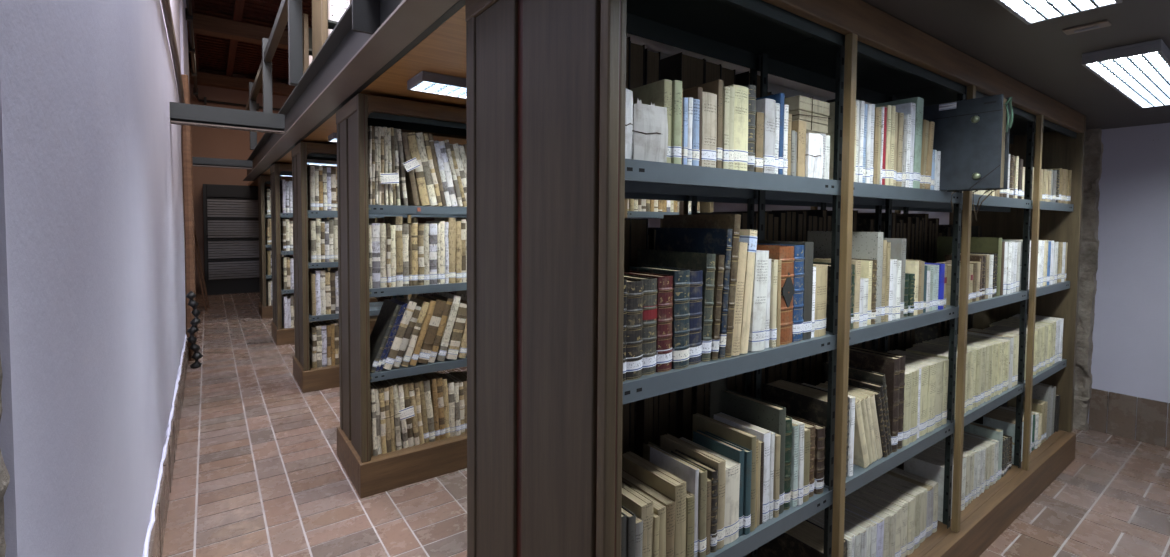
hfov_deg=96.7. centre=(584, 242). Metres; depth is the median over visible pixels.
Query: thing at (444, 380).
volume
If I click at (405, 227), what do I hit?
volume
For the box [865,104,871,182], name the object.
volume
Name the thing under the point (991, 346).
volume
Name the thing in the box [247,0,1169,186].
ceiling
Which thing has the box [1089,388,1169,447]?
baseboard
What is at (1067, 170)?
volume
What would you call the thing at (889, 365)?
book
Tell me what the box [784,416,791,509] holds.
book
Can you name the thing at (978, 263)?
volume
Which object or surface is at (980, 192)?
volume
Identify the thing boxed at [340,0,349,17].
box
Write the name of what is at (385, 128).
volume
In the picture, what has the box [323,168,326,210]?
volume
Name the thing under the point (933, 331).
book
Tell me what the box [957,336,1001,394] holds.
volume
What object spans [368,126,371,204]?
volume
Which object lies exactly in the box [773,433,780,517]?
volume
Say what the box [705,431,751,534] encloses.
book
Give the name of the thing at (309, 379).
bookcase
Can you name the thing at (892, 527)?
volume
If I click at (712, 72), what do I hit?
book
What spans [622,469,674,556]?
volume
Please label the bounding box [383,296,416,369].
volume
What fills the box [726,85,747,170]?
volume
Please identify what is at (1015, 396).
volume
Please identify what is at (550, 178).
bookcase
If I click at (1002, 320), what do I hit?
volume
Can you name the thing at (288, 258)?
volume
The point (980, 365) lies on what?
volume
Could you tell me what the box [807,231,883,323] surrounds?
book
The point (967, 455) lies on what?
volume
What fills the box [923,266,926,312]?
book
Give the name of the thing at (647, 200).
volume
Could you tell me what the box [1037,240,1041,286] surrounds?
volume
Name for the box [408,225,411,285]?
volume
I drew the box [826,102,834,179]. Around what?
volume
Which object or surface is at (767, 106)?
volume
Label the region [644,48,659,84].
book
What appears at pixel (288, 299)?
volume
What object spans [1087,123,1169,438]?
wall
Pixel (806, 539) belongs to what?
book
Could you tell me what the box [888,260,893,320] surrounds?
volume
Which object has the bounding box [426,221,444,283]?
volume
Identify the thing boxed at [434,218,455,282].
volume
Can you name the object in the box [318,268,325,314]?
volume
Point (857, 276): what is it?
volume
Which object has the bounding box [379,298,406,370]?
book
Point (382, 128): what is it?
volume
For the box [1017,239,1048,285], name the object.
volume
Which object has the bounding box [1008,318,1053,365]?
volume
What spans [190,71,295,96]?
roof beam
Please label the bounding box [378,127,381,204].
volume
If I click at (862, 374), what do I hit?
book
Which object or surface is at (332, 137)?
ceiling light
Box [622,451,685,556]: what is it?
volume
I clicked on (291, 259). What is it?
volume
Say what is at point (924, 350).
volume
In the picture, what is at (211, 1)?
boards
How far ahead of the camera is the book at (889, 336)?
2.85 m
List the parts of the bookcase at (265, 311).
panel, shelf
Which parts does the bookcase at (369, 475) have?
rail, panel, shelf, shelf, shelf, board, shelf, post, shelf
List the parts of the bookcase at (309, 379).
rail, panel, shelf, shelf, shelf, shelf, post, shelf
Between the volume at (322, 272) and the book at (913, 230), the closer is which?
the book at (913, 230)
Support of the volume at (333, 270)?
on the bookcase at (309, 379)
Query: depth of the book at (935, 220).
3.03 m
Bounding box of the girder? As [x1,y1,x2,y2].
[243,0,464,180]
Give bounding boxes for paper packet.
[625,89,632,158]
[632,98,667,162]
[805,133,822,178]
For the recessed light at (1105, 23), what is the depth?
1.81 m
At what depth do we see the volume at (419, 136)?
3.03 m
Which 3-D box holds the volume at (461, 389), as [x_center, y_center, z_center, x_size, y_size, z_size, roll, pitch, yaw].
[-0.831,1.020,3.310,0.043,0.324,0.252,-1,3,-36]
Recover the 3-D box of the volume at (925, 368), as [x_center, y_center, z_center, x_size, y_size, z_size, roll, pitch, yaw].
[1.325,0.642,2.212,0.075,0.282,0.221,-1,3,-36]
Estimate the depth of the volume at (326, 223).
4.66 m
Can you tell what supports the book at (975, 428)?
on the bookcase at (550, 178)
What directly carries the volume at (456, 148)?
on the bookcase at (369, 475)
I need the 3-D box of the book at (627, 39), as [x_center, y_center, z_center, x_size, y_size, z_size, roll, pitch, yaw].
[0.035,-0.422,1.703,0.059,0.434,0.270,-1,3,-36]
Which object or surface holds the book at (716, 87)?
on the bookcase at (550, 178)
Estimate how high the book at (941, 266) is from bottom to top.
0.190 m
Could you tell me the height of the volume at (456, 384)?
0.329 m
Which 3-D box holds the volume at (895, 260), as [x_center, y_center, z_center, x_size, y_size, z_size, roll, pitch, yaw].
[1.101,0.171,1.987,0.034,0.224,0.162,-1,3,-36]
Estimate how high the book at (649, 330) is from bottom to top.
0.223 m
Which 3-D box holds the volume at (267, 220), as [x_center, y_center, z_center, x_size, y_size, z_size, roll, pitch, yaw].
[-4.918,-0.172,8.058,0.034,0.389,0.252,-1,3,-36]
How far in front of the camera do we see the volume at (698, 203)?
4.39 m
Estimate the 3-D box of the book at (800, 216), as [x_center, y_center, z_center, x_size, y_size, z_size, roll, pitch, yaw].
[0.833,0.069,2.303,0.042,0.398,0.260,-1,3,-36]
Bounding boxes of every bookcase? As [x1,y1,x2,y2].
[203,184,288,294]
[258,175,378,318]
[270,163,417,344]
[291,142,466,392]
[336,93,712,497]
[465,0,1085,556]
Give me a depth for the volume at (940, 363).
2.21 m
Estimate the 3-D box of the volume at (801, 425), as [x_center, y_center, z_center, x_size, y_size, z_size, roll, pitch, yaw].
[0.612,0.675,1.661,0.025,0.249,0.180,-1,3,-36]
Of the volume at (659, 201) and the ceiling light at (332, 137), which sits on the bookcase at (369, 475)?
the volume at (659, 201)
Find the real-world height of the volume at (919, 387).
0.282 m
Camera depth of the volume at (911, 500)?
2.11 m
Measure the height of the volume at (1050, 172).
0.183 m
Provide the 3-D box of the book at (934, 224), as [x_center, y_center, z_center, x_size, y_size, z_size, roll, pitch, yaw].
[1.933,0.064,3.108,0.044,0.364,0.262,-1,3,-36]
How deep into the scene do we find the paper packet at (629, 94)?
1.14 m
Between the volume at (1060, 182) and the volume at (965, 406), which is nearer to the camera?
the volume at (965, 406)
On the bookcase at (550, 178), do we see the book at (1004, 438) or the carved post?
the book at (1004, 438)
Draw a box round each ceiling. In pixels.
[186,0,311,83]
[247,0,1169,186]
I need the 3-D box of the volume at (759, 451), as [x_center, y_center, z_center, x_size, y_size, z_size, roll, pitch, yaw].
[0.444,0.682,1.546,0.014,0.241,0.174,-1,3,-36]
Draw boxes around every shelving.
[302,14,311,73]
[312,0,337,58]
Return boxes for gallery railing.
[245,0,379,149]
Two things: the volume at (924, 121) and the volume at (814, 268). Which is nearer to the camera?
the volume at (814, 268)
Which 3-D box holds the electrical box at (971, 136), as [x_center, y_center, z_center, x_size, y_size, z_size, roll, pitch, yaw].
[1.459,-0.328,2.147,0.104,0.472,0.480,-1,3,-36]
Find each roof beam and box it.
[187,13,287,48]
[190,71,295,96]
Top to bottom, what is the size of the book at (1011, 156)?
0.218 m
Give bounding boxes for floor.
[162,291,1169,556]
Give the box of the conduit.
[185,0,279,110]
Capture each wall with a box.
[0,0,188,556]
[188,53,191,134]
[190,67,435,292]
[456,202,948,227]
[1073,128,1103,430]
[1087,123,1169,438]
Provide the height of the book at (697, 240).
0.339 m
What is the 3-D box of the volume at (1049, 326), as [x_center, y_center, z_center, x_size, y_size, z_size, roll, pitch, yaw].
[2.764,0.623,3.250,0.053,0.260,0.221,-1,3,-36]
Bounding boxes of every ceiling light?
[307,159,336,165]
[328,133,460,145]
[407,71,465,98]
[994,0,1122,24]
[1081,39,1169,107]
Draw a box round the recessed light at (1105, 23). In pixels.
[1062,20,1111,34]
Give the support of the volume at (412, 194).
on the bookcase at (369, 475)
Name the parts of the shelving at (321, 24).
panel, shelf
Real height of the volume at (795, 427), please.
0.249 m
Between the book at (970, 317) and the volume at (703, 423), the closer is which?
the volume at (703, 423)
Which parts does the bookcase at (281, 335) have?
rail, panel, shelf, shelf, shelf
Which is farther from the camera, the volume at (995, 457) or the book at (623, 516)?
the volume at (995, 457)
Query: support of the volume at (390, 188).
on the bookcase at (369, 475)
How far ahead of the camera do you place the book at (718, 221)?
1.37 m
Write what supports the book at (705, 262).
on the bookcase at (550, 178)
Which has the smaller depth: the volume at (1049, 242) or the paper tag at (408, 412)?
the paper tag at (408, 412)
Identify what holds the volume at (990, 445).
on the bookcase at (550, 178)
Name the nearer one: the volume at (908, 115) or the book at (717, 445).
the book at (717, 445)
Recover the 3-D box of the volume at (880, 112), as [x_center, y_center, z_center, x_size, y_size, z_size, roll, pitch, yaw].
[0.973,-0.340,1.891,0.023,0.268,0.193,-1,3,-36]
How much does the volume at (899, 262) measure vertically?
0.218 m
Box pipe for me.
[161,0,184,102]
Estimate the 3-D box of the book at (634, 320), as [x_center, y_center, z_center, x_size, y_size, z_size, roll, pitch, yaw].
[0.070,0.195,1.232,0.051,0.221,0.160,-1,3,-36]
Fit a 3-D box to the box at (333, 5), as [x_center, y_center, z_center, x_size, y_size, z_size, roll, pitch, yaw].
[-2.304,-2.091,4.713,0.100,0.255,0.301,-1,3,-36]
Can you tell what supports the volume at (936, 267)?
on the bookcase at (550, 178)
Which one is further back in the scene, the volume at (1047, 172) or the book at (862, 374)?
the volume at (1047, 172)
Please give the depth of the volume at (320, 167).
4.61 m
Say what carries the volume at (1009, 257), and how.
on the bookcase at (550, 178)
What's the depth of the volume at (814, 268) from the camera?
1.61 m
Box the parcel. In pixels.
[784,95,830,133]
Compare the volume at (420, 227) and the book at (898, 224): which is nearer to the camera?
the book at (898, 224)
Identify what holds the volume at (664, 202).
on the bookcase at (369, 475)
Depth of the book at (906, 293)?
1.99 m
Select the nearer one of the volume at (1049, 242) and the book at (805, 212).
the book at (805, 212)
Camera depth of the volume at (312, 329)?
4.64 m
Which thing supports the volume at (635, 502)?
on the bookcase at (550, 178)
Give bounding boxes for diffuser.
[1015,0,1080,12]
[1094,52,1165,79]
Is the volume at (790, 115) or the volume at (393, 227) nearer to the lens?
the volume at (790, 115)
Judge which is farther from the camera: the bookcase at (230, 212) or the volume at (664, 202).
the bookcase at (230, 212)
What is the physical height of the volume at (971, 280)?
0.175 m
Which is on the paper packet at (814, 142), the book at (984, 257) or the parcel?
the parcel
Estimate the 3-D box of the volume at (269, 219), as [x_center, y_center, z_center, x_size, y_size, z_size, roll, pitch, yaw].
[-4.893,-0.176,8.082,0.038,0.395,0.252,-1,3,-36]
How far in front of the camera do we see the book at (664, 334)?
1.23 m
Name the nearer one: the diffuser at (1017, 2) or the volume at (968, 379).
the diffuser at (1017, 2)
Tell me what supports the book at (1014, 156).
on the bookcase at (550, 178)
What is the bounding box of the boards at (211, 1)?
[188,0,311,80]
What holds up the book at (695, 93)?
on the bookcase at (550, 178)
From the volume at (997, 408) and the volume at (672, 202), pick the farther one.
the volume at (672, 202)
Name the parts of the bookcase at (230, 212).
drawer, drawer, drawer, drawer, drawer, drawer, drawer, drawer, drawer, drawer, drawer, drawer, drawer, drawer, drawer, drawer, drawer, drawer, drawer, drawer, drawer, drawer, drawer, drawer, drawer, drawer, drawer, drawer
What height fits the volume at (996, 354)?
0.263 m
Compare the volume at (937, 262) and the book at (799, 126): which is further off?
the volume at (937, 262)
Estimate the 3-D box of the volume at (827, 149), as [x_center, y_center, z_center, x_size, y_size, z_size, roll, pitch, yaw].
[0.726,-0.268,1.675,0.032,0.138,0.120,-2,3,-36]
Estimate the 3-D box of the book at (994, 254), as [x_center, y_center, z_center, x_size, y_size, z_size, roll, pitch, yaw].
[1.962,0.158,2.607,0.036,0.215,0.156,-1,3,-36]
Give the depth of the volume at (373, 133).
2.85 m
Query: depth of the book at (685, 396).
1.85 m
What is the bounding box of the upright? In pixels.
[181,74,196,360]
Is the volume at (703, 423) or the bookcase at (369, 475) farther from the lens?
the bookcase at (369, 475)
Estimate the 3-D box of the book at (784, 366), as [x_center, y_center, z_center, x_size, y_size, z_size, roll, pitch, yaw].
[0.815,0.635,2.361,0.057,0.278,0.202,-1,3,-36]
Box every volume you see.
[266,189,269,213]
[266,219,269,243]
[266,250,270,274]
[267,280,270,305]
[269,219,271,243]
[280,180,285,212]
[281,219,285,250]
[281,256,286,289]
[282,294,287,327]
[285,181,288,212]
[285,219,289,250]
[285,256,290,289]
[287,296,290,327]
[288,294,293,327]
[289,181,292,212]
[289,221,292,250]
[290,257,293,288]
[307,166,314,209]
[308,221,316,262]
[308,272,315,315]
[309,324,316,367]
[311,269,320,314]
[312,219,320,262]
[312,322,321,367]
[315,165,322,210]
[315,169,318,209]
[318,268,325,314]
[318,321,326,366]
[320,222,324,261]
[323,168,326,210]
[323,321,330,365]
[324,220,333,261]
[325,222,328,261]
[325,270,330,313]
[326,320,334,365]
[327,167,330,210]
[329,218,337,261]
[329,271,335,313]
[330,269,338,313]
[330,319,338,364]
[331,169,335,210]
[335,168,337,210]
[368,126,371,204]
[369,223,380,287]
[369,225,371,288]
[370,382,381,454]
[370,385,377,455]
[370,393,372,456]
[372,126,374,204]
[372,381,386,453]
[374,127,377,204]
[377,381,391,452]
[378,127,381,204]
[380,223,386,287]
[381,127,384,204]
[382,380,395,451]
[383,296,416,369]
[384,127,387,204]
[384,216,402,286]
[386,223,390,286]
[386,379,401,449]
[387,128,392,204]
[390,225,395,286]
[391,128,395,204]
[392,305,420,367]
[392,378,408,447]
[394,129,400,204]
[395,377,413,446]
[397,129,407,205]
[400,297,429,366]
[401,132,419,205]
[401,377,419,445]
[402,223,417,285]
[402,224,408,285]
[406,376,423,443]
[407,132,429,205]
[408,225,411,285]
[409,295,435,365]
[411,375,428,442]
[415,132,437,205]
[417,295,445,363]
[417,374,434,441]
[418,223,429,284]
[418,225,423,284]
[421,223,436,284]
[422,373,439,440]
[423,133,441,205]
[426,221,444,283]
[428,134,446,205]
[428,293,453,362]
[429,372,445,439]
[432,223,439,283]
[434,140,451,206]
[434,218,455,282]
[435,372,449,437]
[436,292,460,360]
[438,141,457,206]
[439,373,455,436]
[442,373,460,435]
[443,139,462,206]
[445,222,448,283]
[445,302,466,359]
[447,373,464,433]
[449,371,466,432]
[450,144,466,206]
[453,143,466,206]
[455,221,461,282]
[456,219,465,281]
[457,299,466,357]
[459,145,466,180]
[461,144,466,157]
[461,294,466,355]
[465,221,466,281]
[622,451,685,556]
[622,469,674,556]
[622,482,653,556]
[629,199,633,210]
[631,486,665,556]
[634,199,637,210]
[635,516,642,556]
[638,199,640,210]
[641,199,645,210]
[646,199,649,211]
[650,200,653,211]
[650,446,698,556]
[652,512,659,556]
[654,200,657,211]
[658,200,661,211]
[660,433,725,549]
[662,200,666,211]
[667,200,670,211]
[670,200,673,211]
[674,201,676,211]
[679,437,739,544]
[681,88,682,163]
[686,490,694,556]
[687,97,692,164]
[692,99,699,165]
[692,413,755,531]
[697,202,699,212]
[701,92,716,167]
[706,478,711,554]
[714,412,770,521]
[722,87,729,168]
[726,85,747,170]
[728,86,734,168]
[731,242,747,355]
[739,229,756,353]
[748,250,768,350]
[755,439,758,527]
[756,98,775,173]
[757,441,760,525]
[759,440,763,523]
[765,259,770,347]
[769,259,777,347]
[769,432,774,518]
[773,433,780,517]
[774,103,779,173]
[776,259,781,346]
[783,105,788,174]
[787,114,791,174]
[790,423,798,506]
[791,130,794,175]
[792,419,803,504]
[794,132,796,175]
[802,383,854,475]
[803,427,809,501]
[806,518,851,556]
[810,515,854,556]
[811,266,815,337]
[813,258,860,327]
[813,264,827,336]
[815,512,860,556]
[816,385,872,464]
[818,383,877,461]
[819,509,866,556]
[820,133,825,178]
[824,509,870,556]
[825,135,829,178]
[825,258,872,324]
[825,381,882,458]
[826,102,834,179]
[845,496,889,556]
[845,502,883,556]
[845,509,876,556]
[847,494,896,556]
[851,489,901,556]
[853,398,868,467]
[854,105,856,181]
[855,100,858,181]
[857,101,864,182]
[858,485,907,556]
[859,278,863,326]
[862,104,866,182]
[863,278,868,325]
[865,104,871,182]
[866,481,915,554]
[870,104,874,183]
[873,107,879,183]
[873,476,921,548]
[877,107,881,183]
[879,105,891,184]
[880,107,883,184]
[881,240,886,321]
[881,473,926,542]
[883,238,905,317]
[884,242,890,321]
[886,471,933,537]
[887,350,943,427]
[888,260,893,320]
[889,106,895,185]
[890,259,896,319]
[890,467,937,532]
[893,103,915,187]
[893,112,897,185]
[894,349,948,424]
[895,260,901,318]
[896,113,903,186]
[902,115,907,186]
[902,371,911,445]
[904,114,910,186]
[904,448,953,521]
[905,260,918,314]
[905,357,936,432]
[905,360,928,436]
[905,365,921,437]
[905,366,918,442]
[906,259,921,314]
[906,345,956,419]
[913,344,967,412]
[918,343,969,410]
[920,120,926,188]
[920,261,924,313]
[922,120,928,188]
[922,342,973,409]
[923,341,976,407]
[925,121,934,189]
[925,264,938,310]
[925,265,933,310]
[926,270,930,311]
[929,339,981,405]
[929,446,965,510]
[930,150,934,189]
[931,341,979,406]
[932,444,969,506]
[934,150,936,189]
[934,338,985,403]
[935,151,940,189]
[936,442,974,500]
[937,262,970,302]
[938,337,989,401]
[938,444,972,503]
[939,441,976,498]
[940,337,992,399]
[941,263,959,304]
[941,439,980,496]
[943,261,976,301]
[943,265,946,307]
[944,336,992,393]
[944,438,982,494]
[946,336,995,396]
[947,260,980,300]
[947,262,972,301]
[951,190,985,194]
[951,253,989,298]
[954,432,994,484]
[957,334,1005,391]
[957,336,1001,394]
[957,337,997,395]
[963,436,991,486]
[963,438,989,488]
[963,440,986,489]
[963,441,985,492]
[964,431,998,480]
[964,434,996,483]
[967,330,1013,387]
[967,334,1009,388]
[967,335,1008,390]
[968,329,1015,386]
[969,337,1003,392]
[971,328,1018,384]
[983,325,1027,379]
[983,409,1023,463]
[986,254,993,297]
[990,324,1037,374]
[991,323,1038,373]
[993,322,1040,372]
[997,321,1042,371]
[997,408,1031,450]
[998,321,1044,370]
[999,406,1032,452]
[1002,239,1038,289]
[1002,320,1046,369]
[1003,242,1007,294]
[1003,319,1048,368]
[1004,241,1020,291]
[1004,406,1034,450]
[1006,242,1011,293]
[1007,154,1010,197]
[1007,239,1046,285]
[1007,397,1043,443]
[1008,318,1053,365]
[1009,317,1054,364]
[1009,406,1038,448]
[1010,242,1014,292]
[1010,319,1050,366]
[1013,156,1018,197]
[1013,242,1017,291]
[1013,316,1055,363]
[1014,315,1057,362]
[1014,407,1041,444]
[1015,396,1045,442]
[1017,159,1021,198]
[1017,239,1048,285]
[1017,314,1059,361]
[1020,160,1022,198]
[1022,167,1024,198]
[1023,397,1047,440]
[1024,167,1042,200]
[1027,314,1063,360]
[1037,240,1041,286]
[1038,415,1040,446]
[1040,241,1044,286]
[1042,169,1045,200]
[1045,170,1048,201]
[1046,168,1061,202]
[1047,171,1051,201]
[1047,241,1050,284]
[1049,170,1052,201]
[1049,241,1053,284]
[1052,170,1056,201]
[1052,243,1055,283]
[1054,242,1057,283]
[1057,242,1060,282]
[1059,242,1062,281]
[1061,169,1064,202]
[1061,242,1065,281]
[1063,169,1066,202]
[1064,242,1067,280]
[1065,170,1067,203]
[1067,170,1071,203]
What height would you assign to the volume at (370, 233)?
0.351 m
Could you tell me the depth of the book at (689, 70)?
1.77 m
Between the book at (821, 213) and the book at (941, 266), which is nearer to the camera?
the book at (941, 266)
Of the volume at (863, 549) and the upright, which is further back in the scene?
the upright
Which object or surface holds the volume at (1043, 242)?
on the bookcase at (550, 178)
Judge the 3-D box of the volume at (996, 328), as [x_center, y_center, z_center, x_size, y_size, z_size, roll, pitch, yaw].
[2.438,0.631,2.996,0.217,0.259,0.186,-1,3,-36]
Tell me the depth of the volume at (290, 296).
6.38 m
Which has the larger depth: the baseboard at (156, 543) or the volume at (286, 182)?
the volume at (286, 182)
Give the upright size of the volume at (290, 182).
0.389 m
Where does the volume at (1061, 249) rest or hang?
on the bookcase at (550, 178)
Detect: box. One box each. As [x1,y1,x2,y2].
[328,0,339,21]
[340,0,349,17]
[923,94,1013,219]
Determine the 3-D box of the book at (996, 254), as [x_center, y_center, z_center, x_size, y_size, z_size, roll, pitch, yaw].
[1.990,0.158,2.630,0.037,0.212,0.154,-1,3,-36]
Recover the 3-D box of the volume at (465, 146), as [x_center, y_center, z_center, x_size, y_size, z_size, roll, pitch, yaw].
[-0.763,-0.415,3.300,0.114,0.384,0.252,-1,3,-36]
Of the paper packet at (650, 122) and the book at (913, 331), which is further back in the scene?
the book at (913, 331)
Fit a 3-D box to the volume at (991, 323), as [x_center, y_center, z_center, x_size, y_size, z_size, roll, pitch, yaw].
[2.566,0.627,3.107,0.042,0.261,0.221,-1,3,-36]
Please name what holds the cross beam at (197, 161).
attached to the wall at (93, 305)
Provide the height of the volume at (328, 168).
0.386 m
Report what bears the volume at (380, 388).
on the bookcase at (369, 475)
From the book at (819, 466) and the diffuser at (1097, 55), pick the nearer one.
the book at (819, 466)
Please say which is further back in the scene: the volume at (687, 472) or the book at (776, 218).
the book at (776, 218)
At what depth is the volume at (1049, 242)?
3.08 m
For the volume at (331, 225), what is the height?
0.380 m
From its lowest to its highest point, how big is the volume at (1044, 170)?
0.183 m
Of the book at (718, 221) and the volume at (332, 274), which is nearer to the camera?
the book at (718, 221)
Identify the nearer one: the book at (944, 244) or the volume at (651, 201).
the book at (944, 244)
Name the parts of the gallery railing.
post, handrail, post, post, foot plate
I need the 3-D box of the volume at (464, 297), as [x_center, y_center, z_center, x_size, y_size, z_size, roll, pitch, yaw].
[-0.757,0.527,3.337,0.094,0.363,0.252,-1,3,-36]
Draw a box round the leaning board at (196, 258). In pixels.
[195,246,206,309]
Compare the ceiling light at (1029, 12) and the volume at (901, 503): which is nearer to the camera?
the ceiling light at (1029, 12)
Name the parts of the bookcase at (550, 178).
rail, panel, post, shelf, shelf, shelf, shelf, shelf, post, shelf, shelf, shelf, shelf, board, board, shelf, shelf, post, board, board, shelf, shelf, shelf, post, board, shelf, shelf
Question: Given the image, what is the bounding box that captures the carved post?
[185,291,202,368]
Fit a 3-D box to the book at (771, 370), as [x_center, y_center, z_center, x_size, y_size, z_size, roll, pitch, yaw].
[0.731,0.631,2.292,0.056,0.290,0.209,-1,3,-36]
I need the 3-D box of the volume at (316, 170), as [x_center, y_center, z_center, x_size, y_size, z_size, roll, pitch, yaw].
[-2.441,-0.472,4.695,0.034,0.364,0.252,-1,3,-36]
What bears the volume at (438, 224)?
on the bookcase at (369, 475)
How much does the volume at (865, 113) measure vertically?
0.266 m
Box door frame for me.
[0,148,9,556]
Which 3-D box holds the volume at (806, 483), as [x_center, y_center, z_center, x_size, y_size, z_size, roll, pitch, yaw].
[0.642,0.688,1.672,0.038,0.222,0.160,-2,3,-36]
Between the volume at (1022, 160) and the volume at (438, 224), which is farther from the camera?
the volume at (438, 224)
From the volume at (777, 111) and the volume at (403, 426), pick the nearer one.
the volume at (777, 111)
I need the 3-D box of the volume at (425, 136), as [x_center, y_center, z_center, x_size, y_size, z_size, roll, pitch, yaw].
[-0.963,-0.430,3.148,0.112,0.423,0.252,-1,3,-36]
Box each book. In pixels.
[370,299,400,371]
[375,299,403,371]
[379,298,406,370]
[621,512,626,556]
[622,403,630,453]
[622,506,635,556]
[623,279,626,381]
[624,219,630,272]
[624,271,672,371]
[624,274,657,375]
[624,278,643,379]
[626,37,629,89]
[630,41,644,89]
[630,265,689,368]
[631,79,671,162]
[636,396,654,457]
[637,249,715,360]
[643,442,706,556]
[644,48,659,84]
[654,395,659,445]
[655,227,732,358]
[657,266,702,364]
[659,392,670,446]
[660,52,704,88]
[663,214,740,356]
[671,80,681,163]
[671,449,717,552]
[677,387,692,440]
[682,97,687,164]
[683,80,723,167]
[683,87,702,165]
[693,383,705,414]
[693,430,744,535]
[697,212,746,228]
[704,60,720,83]
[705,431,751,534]
[710,254,724,359]
[710,375,736,418]
[712,211,767,239]
[720,389,785,513]
[721,66,735,86]
[735,71,759,97]
[738,211,791,240]
[744,85,755,171]
[754,112,763,172]
[754,212,757,229]
[756,93,784,174]
[756,244,794,344]
[757,240,813,339]
[757,243,804,341]
[758,520,847,556]
[762,378,849,482]
[766,365,775,383]
[768,212,786,240]
[768,213,773,240]
[772,210,826,230]
[774,216,779,240]
[781,362,788,379]
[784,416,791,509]
[786,414,824,493]
[786,415,815,496]
[791,120,805,176]
[792,211,796,240]
[796,213,803,241]
[797,210,807,241]
[807,215,812,236]
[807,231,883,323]
[813,215,817,230]
[813,262,854,328]
[813,263,852,330]
[818,217,823,230]
[823,361,891,453]
[827,210,857,231]
[827,215,831,230]
[827,374,889,454]
[829,257,877,323]
[848,384,887,456]
[849,345,904,448]
[849,347,900,451]
[857,219,874,231]
[858,213,896,237]
[863,340,870,348]
[875,97,923,188]
[878,338,880,350]
[882,107,886,184]
[882,221,884,237]
[888,335,891,350]
[894,332,902,349]
[896,219,903,237]
[896,222,900,237]
[897,213,928,262]
[897,216,911,259]
[903,223,906,245]
[903,274,908,316]
[905,273,914,315]
[905,330,910,350]
[910,328,915,347]
[911,223,915,259]
[912,217,919,259]
[915,322,941,343]
[919,220,922,259]
[920,217,924,260]
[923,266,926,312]
[925,263,944,309]
[927,220,932,262]
[929,218,938,262]
[931,223,935,262]
[937,236,1001,295]
[942,320,947,336]
[945,255,982,299]
[951,254,985,298]
[960,252,995,296]
[964,422,1002,479]
[967,313,973,329]
[971,226,980,236]
[994,254,997,296]
[1000,241,1004,294]
[1001,384,1050,439]
[1001,439,1005,476]
[1003,434,1012,469]
[1003,435,1009,470]
[1003,437,1006,474]
[1006,438,1008,472]
[1009,155,1013,197]
[1012,156,1014,197]
[1038,383,1051,437]
[1049,387,1053,435]
[1051,386,1055,434]
[1054,395,1056,432]
[1055,394,1059,431]
[1056,170,1059,202]
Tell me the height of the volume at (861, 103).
0.273 m
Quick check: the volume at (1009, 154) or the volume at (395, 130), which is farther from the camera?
the volume at (395, 130)
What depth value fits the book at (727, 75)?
1.88 m
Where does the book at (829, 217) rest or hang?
on the bookcase at (550, 178)
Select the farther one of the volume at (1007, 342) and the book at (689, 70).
the volume at (1007, 342)
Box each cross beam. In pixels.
[170,102,284,133]
[192,157,252,168]
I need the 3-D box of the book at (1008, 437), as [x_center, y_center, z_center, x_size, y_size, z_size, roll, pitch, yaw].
[2.259,1.144,2.868,0.035,0.182,0.133,-1,3,-36]
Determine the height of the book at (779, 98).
0.229 m
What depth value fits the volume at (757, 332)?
1.43 m
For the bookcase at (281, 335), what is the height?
2.175 m
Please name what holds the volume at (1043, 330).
on the bookcase at (550, 178)
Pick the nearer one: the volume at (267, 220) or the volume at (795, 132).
the volume at (795, 132)
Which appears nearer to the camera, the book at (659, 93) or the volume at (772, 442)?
the book at (659, 93)
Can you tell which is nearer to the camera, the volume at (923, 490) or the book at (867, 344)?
the volume at (923, 490)
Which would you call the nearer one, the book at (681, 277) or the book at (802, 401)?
the book at (681, 277)
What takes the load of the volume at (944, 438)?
on the bookcase at (550, 178)
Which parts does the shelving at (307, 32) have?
panel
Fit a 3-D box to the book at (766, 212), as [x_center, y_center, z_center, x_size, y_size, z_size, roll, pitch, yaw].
[0.633,0.072,2.159,0.035,0.401,0.260,-1,3,-36]
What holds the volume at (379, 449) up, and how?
on the bookcase at (369, 475)
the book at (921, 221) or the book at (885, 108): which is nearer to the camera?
the book at (885, 108)
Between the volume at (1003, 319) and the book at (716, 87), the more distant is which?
the volume at (1003, 319)
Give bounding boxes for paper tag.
[368,173,398,183]
[384,406,414,420]
[392,157,419,172]
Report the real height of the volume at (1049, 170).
0.191 m
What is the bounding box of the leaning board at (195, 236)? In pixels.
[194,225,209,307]
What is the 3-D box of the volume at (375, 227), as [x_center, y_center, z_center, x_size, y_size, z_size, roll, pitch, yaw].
[-1.229,0.068,2.982,0.046,0.360,0.252,-1,3,-36]
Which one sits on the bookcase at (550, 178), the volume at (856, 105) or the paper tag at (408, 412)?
the volume at (856, 105)
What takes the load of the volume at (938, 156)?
on the bookcase at (550, 178)
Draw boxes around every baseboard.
[148,336,188,556]
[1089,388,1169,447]
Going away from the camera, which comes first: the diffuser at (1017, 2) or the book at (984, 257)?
the diffuser at (1017, 2)
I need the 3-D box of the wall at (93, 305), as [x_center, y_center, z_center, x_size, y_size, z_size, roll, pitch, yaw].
[-3.377,-1.283,4.036,0.312,5.200,8.615,-1,3,-36]
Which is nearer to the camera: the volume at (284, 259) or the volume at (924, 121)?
the volume at (924, 121)
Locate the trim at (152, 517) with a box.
[143,334,186,556]
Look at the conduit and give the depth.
8.31 m
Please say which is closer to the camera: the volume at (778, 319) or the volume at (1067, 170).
the volume at (778, 319)
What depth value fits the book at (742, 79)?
1.97 m
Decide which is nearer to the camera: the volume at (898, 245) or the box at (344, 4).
the volume at (898, 245)
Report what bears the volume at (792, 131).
on the bookcase at (550, 178)
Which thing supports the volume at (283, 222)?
on the bookcase at (281, 335)

